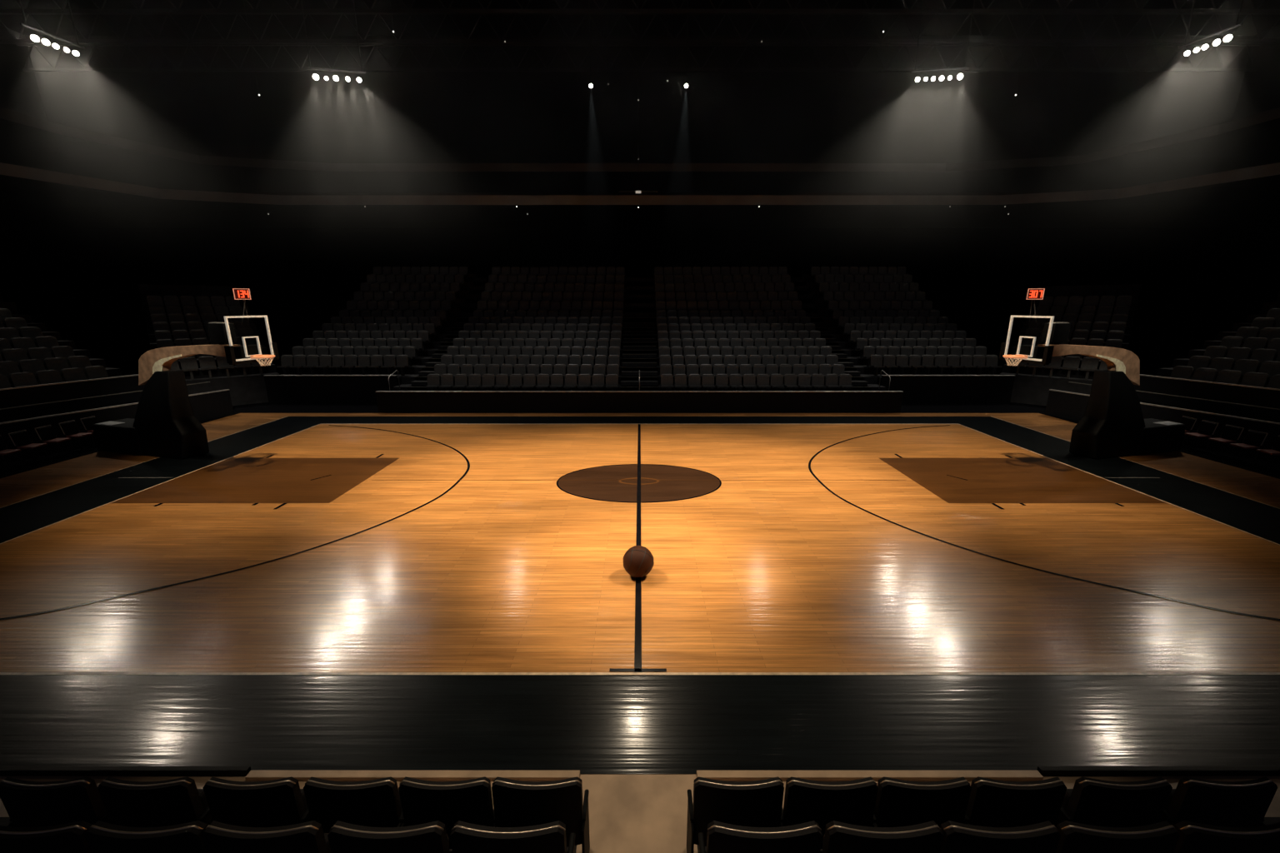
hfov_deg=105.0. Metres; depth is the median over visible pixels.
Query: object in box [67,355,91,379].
seat
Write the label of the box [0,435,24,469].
chair
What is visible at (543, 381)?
seat
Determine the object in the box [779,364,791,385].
seat
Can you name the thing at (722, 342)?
seat
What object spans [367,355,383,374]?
seat
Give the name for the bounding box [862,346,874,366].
seat
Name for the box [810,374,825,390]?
seat
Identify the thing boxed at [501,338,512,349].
seat
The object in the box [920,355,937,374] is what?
seat
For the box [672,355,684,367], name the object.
seat
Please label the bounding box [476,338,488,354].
seat
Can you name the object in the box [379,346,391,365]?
seat
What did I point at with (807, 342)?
seat
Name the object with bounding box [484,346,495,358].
seat
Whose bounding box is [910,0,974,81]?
bank
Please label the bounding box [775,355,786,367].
seat
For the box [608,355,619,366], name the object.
seat
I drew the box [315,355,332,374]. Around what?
seat
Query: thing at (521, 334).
seat
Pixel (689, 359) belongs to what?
seat
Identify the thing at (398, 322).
seats
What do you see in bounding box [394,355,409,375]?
seat
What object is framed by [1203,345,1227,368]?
seat
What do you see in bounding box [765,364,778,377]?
seat
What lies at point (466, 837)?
chair
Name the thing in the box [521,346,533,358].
seat
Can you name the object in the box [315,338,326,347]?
seat
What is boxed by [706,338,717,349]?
seat
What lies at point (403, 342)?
seat
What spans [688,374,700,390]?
seat
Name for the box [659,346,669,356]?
seat
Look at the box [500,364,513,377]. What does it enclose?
seat
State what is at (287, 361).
seat
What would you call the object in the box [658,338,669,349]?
seat
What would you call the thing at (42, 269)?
wall
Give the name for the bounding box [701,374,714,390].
seat
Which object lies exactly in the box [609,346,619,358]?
seat
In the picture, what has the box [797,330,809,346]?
seat
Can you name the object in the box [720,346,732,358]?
seat
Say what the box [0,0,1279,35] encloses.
ceiling
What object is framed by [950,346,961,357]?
seat
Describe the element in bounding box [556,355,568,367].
seat
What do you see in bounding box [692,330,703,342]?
seat
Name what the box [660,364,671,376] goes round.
seat
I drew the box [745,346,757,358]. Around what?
seat
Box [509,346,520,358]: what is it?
seat
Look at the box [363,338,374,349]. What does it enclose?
seat
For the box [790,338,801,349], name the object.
seat
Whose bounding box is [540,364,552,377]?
seat
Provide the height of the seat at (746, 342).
1.120 m
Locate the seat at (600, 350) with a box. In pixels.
[596,346,607,358]
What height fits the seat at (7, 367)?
1.120 m
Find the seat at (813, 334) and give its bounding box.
[809,330,820,346]
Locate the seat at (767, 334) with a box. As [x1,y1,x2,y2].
[762,330,773,342]
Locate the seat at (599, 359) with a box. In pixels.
[595,355,606,367]
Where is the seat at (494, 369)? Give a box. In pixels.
[487,364,499,377]
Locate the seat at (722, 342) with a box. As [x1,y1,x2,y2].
[718,338,729,349]
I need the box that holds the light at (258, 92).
[243,0,259,95]
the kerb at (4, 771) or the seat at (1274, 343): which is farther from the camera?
the seat at (1274, 343)
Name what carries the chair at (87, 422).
on the floor
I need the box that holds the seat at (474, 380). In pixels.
[466,374,481,390]
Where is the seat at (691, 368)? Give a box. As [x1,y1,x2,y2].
[686,364,698,377]
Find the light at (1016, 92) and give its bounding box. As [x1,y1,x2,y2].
[1015,0,1031,95]
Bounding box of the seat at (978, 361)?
[972,355,989,374]
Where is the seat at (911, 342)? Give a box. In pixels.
[904,338,915,353]
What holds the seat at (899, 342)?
on the grandstand at (920, 388)
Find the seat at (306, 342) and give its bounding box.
[302,338,314,348]
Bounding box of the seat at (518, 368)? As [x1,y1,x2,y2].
[514,364,525,377]
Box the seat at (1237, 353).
[1225,347,1251,369]
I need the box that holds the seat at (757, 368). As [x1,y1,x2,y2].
[752,364,764,377]
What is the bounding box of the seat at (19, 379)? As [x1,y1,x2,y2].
[9,371,38,387]
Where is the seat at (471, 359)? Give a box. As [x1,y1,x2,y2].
[466,355,478,374]
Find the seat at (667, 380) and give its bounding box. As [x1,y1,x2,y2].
[660,374,673,390]
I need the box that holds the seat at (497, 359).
[492,355,504,367]
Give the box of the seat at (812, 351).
[807,346,819,364]
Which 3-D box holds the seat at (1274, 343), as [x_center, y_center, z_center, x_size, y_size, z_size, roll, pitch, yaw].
[26.404,-3.086,20.395,0.592,1.120,0.630,-5,15,-18]
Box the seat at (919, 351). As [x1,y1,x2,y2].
[912,346,924,358]
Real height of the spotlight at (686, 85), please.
11.296 m
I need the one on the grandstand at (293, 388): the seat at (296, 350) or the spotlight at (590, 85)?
the seat at (296, 350)
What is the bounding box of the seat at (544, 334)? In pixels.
[540,330,550,342]
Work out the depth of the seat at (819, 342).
28.88 m
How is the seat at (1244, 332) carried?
on the grandstand at (1161, 397)
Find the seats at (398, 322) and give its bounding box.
[0,266,1279,379]
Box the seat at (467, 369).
[460,364,473,385]
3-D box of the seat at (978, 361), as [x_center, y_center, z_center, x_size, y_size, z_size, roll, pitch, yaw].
[18.753,-3.358,27.068,0.630,1.120,0.592,0,14,1]
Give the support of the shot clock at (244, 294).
attached to the basketball hoop at (165, 424)
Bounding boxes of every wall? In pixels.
[0,25,108,357]
[25,35,1254,355]
[1170,24,1279,357]
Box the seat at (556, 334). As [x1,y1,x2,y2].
[552,330,562,342]
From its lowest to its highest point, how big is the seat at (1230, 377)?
1.120 m
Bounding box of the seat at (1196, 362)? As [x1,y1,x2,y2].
[1186,355,1210,379]
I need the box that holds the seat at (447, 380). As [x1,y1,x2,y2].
[438,374,454,390]
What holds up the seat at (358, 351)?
on the grandstand at (293, 388)
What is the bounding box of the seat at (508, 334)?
[505,330,515,342]
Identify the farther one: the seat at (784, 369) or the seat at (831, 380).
the seat at (784, 369)
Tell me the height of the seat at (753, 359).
1.120 m
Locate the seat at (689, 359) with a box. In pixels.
[685,355,696,367]
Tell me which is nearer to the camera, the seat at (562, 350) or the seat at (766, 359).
the seat at (766, 359)
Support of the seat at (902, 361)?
on the grandstand at (920, 388)
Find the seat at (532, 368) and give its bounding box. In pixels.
[527,364,539,377]
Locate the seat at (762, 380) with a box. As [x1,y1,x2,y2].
[756,374,770,390]
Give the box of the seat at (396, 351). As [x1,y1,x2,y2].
[391,346,403,365]
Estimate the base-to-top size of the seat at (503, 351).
1.120 m
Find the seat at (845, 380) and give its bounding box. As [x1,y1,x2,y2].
[838,374,854,390]
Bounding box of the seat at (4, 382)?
[0,374,11,389]
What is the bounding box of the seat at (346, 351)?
[341,346,354,357]
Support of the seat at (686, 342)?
on the grandstand at (639, 350)
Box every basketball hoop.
[91,315,279,459]
[999,315,1186,459]
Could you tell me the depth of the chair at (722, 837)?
3.40 m
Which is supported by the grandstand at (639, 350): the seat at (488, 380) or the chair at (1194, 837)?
the seat at (488, 380)
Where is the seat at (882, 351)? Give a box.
[875,346,887,360]
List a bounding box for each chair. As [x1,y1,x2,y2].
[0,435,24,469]
[0,776,109,827]
[0,820,91,852]
[8,430,50,463]
[34,425,74,456]
[58,420,95,450]
[80,415,98,445]
[84,820,207,852]
[97,776,212,827]
[201,820,331,852]
[202,776,309,827]
[303,776,403,833]
[327,820,449,852]
[398,776,494,849]
[450,820,574,852]
[491,776,589,852]
[686,776,784,852]
[698,820,822,852]
[781,776,878,849]
[822,820,943,852]
[873,776,971,827]
[940,820,1060,852]
[965,776,1066,828]
[1055,820,1179,852]
[1057,776,1172,827]
[1160,776,1277,827]
[1173,820,1279,852]
[1179,415,1196,445]
[1181,420,1218,450]
[1205,425,1244,456]
[1225,430,1268,463]
[1252,435,1279,469]
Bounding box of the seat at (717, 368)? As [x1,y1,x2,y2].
[713,364,724,377]
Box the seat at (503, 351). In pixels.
[496,346,508,358]
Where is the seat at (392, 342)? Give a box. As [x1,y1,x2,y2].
[387,338,399,353]
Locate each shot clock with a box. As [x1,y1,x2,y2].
[232,288,252,322]
[1025,288,1044,322]
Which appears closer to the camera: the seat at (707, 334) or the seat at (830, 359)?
the seat at (830, 359)
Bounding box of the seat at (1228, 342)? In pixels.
[1219,336,1243,357]
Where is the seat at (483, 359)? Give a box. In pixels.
[479,355,491,367]
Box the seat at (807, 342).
[802,338,814,354]
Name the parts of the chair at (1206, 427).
seat, backrest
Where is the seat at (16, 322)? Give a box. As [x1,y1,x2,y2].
[3,317,27,337]
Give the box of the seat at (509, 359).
[505,355,516,367]
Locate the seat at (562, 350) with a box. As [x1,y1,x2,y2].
[559,346,570,358]
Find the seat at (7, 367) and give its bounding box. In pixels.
[0,360,19,387]
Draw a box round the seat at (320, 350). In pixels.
[316,346,329,356]
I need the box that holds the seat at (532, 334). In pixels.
[529,330,539,342]
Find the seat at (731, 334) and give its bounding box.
[727,330,738,342]
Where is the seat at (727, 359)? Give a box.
[723,355,734,367]
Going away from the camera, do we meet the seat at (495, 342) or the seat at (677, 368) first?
the seat at (677, 368)
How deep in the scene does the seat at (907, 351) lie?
28.00 m
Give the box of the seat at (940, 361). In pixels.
[934,355,949,374]
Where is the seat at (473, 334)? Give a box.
[470,330,480,341]
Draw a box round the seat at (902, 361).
[895,355,910,374]
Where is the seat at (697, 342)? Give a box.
[694,338,704,349]
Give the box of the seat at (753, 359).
[749,355,760,367]
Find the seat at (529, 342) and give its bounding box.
[525,338,536,349]
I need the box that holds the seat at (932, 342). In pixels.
[928,338,939,349]
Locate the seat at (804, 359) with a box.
[800,355,812,374]
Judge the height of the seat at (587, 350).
1.120 m
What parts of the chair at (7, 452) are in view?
backrest, seat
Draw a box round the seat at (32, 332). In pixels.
[19,326,43,347]
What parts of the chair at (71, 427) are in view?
frame, backrest, seat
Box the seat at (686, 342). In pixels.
[682,338,693,349]
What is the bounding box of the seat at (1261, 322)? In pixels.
[1250,317,1274,337]
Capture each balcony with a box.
[0,106,1279,192]
[0,162,1279,228]
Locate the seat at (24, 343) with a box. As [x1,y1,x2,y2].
[10,337,36,359]
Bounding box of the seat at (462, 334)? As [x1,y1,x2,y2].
[458,330,469,346]
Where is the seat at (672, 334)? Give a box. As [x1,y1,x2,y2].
[669,330,679,341]
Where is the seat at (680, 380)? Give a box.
[674,374,686,390]
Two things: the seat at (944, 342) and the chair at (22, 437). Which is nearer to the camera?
the chair at (22, 437)
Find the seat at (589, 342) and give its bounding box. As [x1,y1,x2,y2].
[585,338,596,349]
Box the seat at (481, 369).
[474,364,486,384]
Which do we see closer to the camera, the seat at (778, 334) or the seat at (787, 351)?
the seat at (787, 351)
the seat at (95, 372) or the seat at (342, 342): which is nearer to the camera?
the seat at (95, 372)
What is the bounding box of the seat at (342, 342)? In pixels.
[339,338,350,348]
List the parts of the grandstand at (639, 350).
handrail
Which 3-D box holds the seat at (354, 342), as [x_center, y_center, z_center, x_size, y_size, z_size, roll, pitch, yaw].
[-16.686,-4.599,28.820,0.630,1.120,0.592,0,14,0]
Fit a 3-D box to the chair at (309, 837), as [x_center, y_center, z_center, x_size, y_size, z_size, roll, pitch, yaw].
[-2.657,3.321,3.657,0.850,1.149,0.370,0,14,0]
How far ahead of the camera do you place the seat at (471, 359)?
27.13 m
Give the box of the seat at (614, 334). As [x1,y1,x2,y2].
[610,330,621,340]
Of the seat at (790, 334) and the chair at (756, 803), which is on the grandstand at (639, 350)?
the seat at (790, 334)
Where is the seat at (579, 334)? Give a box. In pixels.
[575,330,585,342]
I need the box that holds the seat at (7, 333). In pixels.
[0,327,19,349]
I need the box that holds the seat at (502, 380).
[494,374,508,390]
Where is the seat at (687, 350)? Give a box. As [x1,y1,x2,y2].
[683,346,694,358]
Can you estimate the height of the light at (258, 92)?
11.945 m
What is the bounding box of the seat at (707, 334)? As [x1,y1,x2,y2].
[704,330,714,342]
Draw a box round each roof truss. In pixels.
[0,14,1279,44]
[15,44,1263,71]
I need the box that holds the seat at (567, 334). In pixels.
[564,330,574,342]
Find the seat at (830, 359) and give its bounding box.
[825,355,838,374]
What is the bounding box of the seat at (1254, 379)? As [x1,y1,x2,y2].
[1240,371,1269,387]
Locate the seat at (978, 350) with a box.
[974,346,986,358]
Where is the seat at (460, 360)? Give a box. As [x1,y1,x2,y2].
[453,355,465,374]
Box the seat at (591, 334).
[587,330,598,342]
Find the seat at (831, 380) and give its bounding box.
[825,374,839,390]
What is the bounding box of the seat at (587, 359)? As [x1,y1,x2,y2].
[582,355,594,367]
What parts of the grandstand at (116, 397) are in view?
handrail, bench rail, handrail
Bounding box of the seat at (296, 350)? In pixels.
[292,346,304,356]
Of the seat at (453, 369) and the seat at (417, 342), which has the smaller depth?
the seat at (453, 369)
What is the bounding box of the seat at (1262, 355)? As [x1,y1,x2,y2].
[1250,348,1276,372]
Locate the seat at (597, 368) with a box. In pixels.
[593,364,605,377]
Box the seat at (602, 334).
[599,330,609,342]
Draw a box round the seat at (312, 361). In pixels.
[302,355,319,374]
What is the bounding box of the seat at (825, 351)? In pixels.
[820,346,831,364]
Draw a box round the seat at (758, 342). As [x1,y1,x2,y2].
[754,338,765,349]
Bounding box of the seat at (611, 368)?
[606,364,619,375]
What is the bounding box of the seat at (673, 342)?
[670,338,680,349]
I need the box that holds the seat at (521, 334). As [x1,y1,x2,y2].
[516,330,527,342]
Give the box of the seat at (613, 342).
[610,338,620,349]
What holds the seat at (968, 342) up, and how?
on the grandstand at (920, 388)
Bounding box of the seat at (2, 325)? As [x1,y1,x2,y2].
[0,319,4,327]
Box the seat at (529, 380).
[521,374,535,390]
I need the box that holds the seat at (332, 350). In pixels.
[329,346,341,358]
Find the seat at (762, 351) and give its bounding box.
[758,346,769,358]
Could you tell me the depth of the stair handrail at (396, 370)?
25.43 m
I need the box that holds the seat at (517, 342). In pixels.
[513,338,524,349]
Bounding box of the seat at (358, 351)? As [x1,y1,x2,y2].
[354,346,366,359]
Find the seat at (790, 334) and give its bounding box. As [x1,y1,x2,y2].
[785,330,797,346]
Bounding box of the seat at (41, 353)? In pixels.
[27,347,52,369]
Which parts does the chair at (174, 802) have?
seat, armrest, leg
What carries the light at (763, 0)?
hanging from the ceiling
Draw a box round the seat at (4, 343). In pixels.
[0,338,12,361]
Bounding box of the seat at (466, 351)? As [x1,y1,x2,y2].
[459,346,471,364]
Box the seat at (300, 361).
[290,355,306,374]
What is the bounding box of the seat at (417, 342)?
[411,338,423,358]
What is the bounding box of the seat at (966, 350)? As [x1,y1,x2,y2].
[962,346,974,356]
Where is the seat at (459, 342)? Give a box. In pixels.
[453,338,464,354]
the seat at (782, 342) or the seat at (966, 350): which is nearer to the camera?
the seat at (966, 350)
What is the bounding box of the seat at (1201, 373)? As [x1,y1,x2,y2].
[1191,367,1217,381]
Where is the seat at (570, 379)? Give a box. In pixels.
[563,374,576,390]
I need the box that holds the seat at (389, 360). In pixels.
[380,355,395,374]
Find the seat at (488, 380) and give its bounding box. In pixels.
[480,374,494,390]
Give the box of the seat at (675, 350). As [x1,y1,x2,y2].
[670,346,682,358]
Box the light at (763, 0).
[760,0,764,42]
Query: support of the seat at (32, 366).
on the grandstand at (116, 397)
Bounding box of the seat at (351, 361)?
[341,355,357,374]
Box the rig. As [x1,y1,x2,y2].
[619,0,657,193]
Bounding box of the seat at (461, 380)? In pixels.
[452,374,467,390]
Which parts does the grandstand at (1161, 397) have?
handrail, bench rail, handrail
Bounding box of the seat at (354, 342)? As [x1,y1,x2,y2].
[350,338,362,348]
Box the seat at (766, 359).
[761,355,773,367]
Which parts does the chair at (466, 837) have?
armrest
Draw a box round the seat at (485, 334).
[481,330,492,342]
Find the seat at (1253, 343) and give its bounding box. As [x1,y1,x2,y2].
[1242,337,1268,359]
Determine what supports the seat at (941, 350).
on the grandstand at (920, 388)
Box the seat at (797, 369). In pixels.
[792,364,804,385]
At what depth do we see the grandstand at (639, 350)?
25.87 m
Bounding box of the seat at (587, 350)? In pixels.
[584,346,594,358]
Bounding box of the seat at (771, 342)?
[766,338,777,349]
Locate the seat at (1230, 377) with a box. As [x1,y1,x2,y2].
[1215,370,1242,384]
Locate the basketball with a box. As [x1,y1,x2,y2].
[623,545,654,577]
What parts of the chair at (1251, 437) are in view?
seat, backrest, frame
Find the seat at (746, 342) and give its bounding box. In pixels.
[742,338,753,349]
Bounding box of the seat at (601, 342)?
[597,338,608,349]
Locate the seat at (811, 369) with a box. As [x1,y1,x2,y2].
[805,364,818,385]
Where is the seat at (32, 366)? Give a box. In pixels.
[18,359,45,384]
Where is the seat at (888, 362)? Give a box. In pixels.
[882,355,898,374]
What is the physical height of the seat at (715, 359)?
1.120 m
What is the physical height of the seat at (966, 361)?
1.120 m
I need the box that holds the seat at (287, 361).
[276,355,293,374]
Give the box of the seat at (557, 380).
[550,374,563,390]
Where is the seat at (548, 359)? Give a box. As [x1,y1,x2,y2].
[543,355,555,367]
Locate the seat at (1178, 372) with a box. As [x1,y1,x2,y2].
[1170,365,1194,379]
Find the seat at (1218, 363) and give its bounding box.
[1209,357,1234,382]
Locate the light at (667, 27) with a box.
[666,27,668,81]
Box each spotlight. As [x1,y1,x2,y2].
[588,0,592,88]
[684,0,688,88]
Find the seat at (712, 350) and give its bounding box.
[708,346,719,358]
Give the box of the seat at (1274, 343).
[1266,338,1279,361]
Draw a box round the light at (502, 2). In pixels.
[502,1,505,42]
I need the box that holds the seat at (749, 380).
[742,374,756,390]
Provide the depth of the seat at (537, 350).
28.00 m
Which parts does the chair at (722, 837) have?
armrest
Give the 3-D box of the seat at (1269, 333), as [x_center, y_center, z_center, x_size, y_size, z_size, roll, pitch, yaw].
[27.135,-3.711,21.251,0.592,1.120,0.630,-5,15,-19]
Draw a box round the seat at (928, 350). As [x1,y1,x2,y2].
[925,346,937,358]
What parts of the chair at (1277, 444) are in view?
seat, leg, backrest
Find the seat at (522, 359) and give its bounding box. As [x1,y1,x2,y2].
[518,355,529,367]
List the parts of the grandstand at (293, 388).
handrail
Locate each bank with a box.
[19,0,84,55]
[300,0,365,82]
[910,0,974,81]
[1178,0,1243,55]
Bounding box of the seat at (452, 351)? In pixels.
[447,346,459,364]
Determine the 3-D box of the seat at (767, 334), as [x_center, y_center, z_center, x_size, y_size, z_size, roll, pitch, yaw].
[7.786,-5.219,29.695,0.630,1.120,0.592,0,14,-1]
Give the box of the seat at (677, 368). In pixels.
[673,364,684,377]
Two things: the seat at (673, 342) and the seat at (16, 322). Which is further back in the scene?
the seat at (673, 342)
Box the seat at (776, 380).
[770,374,784,390]
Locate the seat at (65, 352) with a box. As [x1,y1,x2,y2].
[50,345,74,368]
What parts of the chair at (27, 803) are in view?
armrest, leg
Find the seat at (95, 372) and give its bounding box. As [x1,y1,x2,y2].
[84,365,108,379]
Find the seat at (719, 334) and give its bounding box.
[715,330,726,342]
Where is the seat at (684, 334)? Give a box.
[680,330,691,342]
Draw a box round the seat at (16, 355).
[1,348,28,372]
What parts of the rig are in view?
rod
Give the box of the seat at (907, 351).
[900,346,912,364]
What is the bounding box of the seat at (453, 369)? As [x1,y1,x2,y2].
[447,364,459,385]
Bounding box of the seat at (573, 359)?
[569,355,580,367]
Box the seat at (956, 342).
[952,338,964,349]
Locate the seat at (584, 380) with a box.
[577,374,590,390]
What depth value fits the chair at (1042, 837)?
3.40 m
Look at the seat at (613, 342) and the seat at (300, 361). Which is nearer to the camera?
the seat at (300, 361)
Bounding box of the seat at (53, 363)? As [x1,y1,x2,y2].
[44,357,69,382]
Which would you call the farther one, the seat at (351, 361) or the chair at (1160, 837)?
the seat at (351, 361)
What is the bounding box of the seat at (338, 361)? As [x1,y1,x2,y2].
[329,355,344,374]
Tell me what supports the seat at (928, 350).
on the grandstand at (920, 388)
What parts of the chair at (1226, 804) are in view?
leg, armrest, seat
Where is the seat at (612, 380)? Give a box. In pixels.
[605,374,618,390]
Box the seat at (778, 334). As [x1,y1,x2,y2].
[774,330,784,342]
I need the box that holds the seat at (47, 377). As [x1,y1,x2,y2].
[35,370,63,384]
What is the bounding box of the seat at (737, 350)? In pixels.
[733,346,744,358]
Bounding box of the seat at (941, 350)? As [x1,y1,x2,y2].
[937,346,949,358]
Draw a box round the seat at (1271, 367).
[1258,360,1279,387]
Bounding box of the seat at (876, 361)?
[870,355,884,375]
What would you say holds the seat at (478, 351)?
on the grandstand at (639, 350)
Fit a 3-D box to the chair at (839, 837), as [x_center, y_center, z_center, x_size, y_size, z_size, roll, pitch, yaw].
[1.718,3.321,3.657,0.850,1.149,0.370,0,14,0]
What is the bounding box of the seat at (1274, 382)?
[1266,374,1279,389]
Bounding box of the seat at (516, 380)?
[508,374,522,390]
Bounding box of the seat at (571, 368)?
[566,364,579,377]
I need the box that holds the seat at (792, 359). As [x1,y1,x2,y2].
[787,355,799,374]
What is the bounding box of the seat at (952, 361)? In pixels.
[946,355,963,374]
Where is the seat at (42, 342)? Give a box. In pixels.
[35,336,59,357]
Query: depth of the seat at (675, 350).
28.00 m
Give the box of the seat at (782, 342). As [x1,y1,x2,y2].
[778,338,789,349]
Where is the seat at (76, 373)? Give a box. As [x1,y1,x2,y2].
[60,367,86,382]
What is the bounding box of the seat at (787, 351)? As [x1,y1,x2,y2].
[782,346,794,358]
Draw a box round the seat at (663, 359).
[659,355,670,366]
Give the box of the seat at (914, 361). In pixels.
[908,355,924,374]
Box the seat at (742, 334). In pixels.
[739,330,749,342]
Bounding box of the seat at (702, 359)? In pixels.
[697,355,709,367]
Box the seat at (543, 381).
[535,374,549,390]
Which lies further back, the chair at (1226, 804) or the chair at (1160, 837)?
the chair at (1226, 804)
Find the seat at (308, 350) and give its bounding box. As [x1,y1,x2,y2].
[304,346,316,358]
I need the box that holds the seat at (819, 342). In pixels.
[815,338,825,354]
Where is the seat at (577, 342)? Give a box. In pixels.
[573,338,584,349]
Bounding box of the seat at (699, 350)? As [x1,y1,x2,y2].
[695,346,707,358]
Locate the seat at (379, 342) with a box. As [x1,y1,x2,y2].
[375,338,386,351]
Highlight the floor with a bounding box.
[0,355,1279,852]
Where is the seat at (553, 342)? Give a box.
[549,338,560,349]
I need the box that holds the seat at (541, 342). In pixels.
[537,338,548,349]
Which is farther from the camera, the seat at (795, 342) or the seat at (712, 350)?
the seat at (795, 342)
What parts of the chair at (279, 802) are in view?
seat, armrest, leg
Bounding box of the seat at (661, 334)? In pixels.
[657,330,668,341]
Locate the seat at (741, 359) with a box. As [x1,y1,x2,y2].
[736,355,748,367]
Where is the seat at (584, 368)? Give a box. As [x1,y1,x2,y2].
[580,364,592,377]
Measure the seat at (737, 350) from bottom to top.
1.120 m
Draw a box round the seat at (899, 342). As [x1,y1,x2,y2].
[892,338,904,354]
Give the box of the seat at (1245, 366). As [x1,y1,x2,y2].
[1232,359,1259,384]
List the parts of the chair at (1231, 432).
seat, backrest, frame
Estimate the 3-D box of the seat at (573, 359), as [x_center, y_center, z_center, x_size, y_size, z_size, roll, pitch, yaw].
[-3.586,-3.358,27.068,0.630,1.120,0.592,0,14,0]
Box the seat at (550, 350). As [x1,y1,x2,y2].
[546,346,558,358]
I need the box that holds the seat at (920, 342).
[916,338,928,351]
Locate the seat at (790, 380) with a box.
[784,374,798,390]
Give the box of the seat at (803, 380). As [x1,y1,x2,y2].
[797,374,812,390]
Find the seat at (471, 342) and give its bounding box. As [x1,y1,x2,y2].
[465,338,476,353]
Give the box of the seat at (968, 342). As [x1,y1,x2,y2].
[964,338,975,349]
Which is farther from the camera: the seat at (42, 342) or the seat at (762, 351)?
the seat at (762, 351)
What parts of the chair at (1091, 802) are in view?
leg, armrest, seat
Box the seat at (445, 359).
[440,355,453,374]
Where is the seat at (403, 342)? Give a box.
[399,338,410,354]
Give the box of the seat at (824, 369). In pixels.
[819,364,831,385]
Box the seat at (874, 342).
[868,338,879,350]
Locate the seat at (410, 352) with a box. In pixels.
[404,346,415,366]
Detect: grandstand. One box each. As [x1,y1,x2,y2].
[0,291,234,459]
[137,284,279,405]
[263,275,467,404]
[375,274,903,412]
[811,275,1014,404]
[999,284,1141,405]
[1045,290,1279,459]
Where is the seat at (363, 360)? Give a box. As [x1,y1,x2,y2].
[355,355,370,374]
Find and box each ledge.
[245,770,579,781]
[696,770,1043,781]
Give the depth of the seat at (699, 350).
28.00 m
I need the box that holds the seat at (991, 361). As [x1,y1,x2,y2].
[985,355,1002,374]
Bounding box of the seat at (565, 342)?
[561,338,572,349]
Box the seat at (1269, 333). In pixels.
[1258,327,1279,349]
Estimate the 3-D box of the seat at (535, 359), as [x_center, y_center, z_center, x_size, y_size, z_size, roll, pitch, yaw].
[-5.718,-3.358,27.068,0.630,1.120,0.592,0,14,1]
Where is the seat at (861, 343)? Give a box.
[855,338,867,358]
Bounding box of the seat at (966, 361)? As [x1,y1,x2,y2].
[959,355,975,374]
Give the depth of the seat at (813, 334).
29.75 m
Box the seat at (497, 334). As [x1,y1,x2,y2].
[493,330,504,342]
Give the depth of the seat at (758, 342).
28.88 m
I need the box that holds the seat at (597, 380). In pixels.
[591,374,604,390]
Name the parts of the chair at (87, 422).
frame, backrest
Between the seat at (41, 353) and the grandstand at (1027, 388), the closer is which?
the seat at (41, 353)
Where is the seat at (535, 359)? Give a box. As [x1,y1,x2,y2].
[530,355,542,367]
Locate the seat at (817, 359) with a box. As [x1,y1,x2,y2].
[813,355,824,374]
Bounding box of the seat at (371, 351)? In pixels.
[366,346,379,358]
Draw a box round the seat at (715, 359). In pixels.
[710,355,722,367]
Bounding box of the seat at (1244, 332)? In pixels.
[1235,326,1259,347]
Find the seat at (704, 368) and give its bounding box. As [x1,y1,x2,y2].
[700,364,711,377]
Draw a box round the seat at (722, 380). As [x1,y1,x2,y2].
[715,374,729,390]
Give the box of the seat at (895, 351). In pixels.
[887,346,899,364]
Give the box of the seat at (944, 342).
[940,338,952,349]
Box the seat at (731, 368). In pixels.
[725,364,738,377]
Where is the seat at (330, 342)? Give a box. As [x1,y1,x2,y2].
[326,338,338,348]
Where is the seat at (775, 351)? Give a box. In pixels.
[770,346,781,358]
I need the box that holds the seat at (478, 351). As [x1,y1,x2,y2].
[471,346,483,364]
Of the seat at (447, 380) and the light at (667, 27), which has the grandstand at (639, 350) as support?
the seat at (447, 380)
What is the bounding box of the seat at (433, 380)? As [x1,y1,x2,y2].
[425,374,439,390]
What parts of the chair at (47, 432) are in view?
frame, backrest, seat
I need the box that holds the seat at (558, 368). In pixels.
[553,364,565,377]
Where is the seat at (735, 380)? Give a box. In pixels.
[729,374,742,390]
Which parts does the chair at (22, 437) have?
frame, backrest, seat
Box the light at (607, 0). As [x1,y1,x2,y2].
[606,0,609,84]
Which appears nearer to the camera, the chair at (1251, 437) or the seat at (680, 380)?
the chair at (1251, 437)
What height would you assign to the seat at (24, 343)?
1.120 m
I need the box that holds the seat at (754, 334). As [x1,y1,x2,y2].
[750,330,761,342]
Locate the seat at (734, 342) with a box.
[730,338,741,349]
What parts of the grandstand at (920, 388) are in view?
handrail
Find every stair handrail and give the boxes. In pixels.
[388,370,399,389]
[878,370,890,390]
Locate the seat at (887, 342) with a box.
[880,338,891,354]
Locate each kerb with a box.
[0,766,251,776]
[1036,766,1279,776]
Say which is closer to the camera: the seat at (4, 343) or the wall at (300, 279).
the seat at (4, 343)
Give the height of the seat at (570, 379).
1.120 m
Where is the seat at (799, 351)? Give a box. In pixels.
[795,346,806,358]
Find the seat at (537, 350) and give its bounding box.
[534,346,545,358]
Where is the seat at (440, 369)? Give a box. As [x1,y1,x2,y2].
[434,364,446,385]
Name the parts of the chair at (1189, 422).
backrest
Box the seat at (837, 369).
[831,364,844,385]
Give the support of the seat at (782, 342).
on the grandstand at (639, 350)
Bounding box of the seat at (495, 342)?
[489,338,500,349]
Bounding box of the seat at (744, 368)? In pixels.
[739,364,751,377]
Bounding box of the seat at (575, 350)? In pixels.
[571,346,582,358]
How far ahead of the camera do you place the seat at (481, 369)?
26.25 m

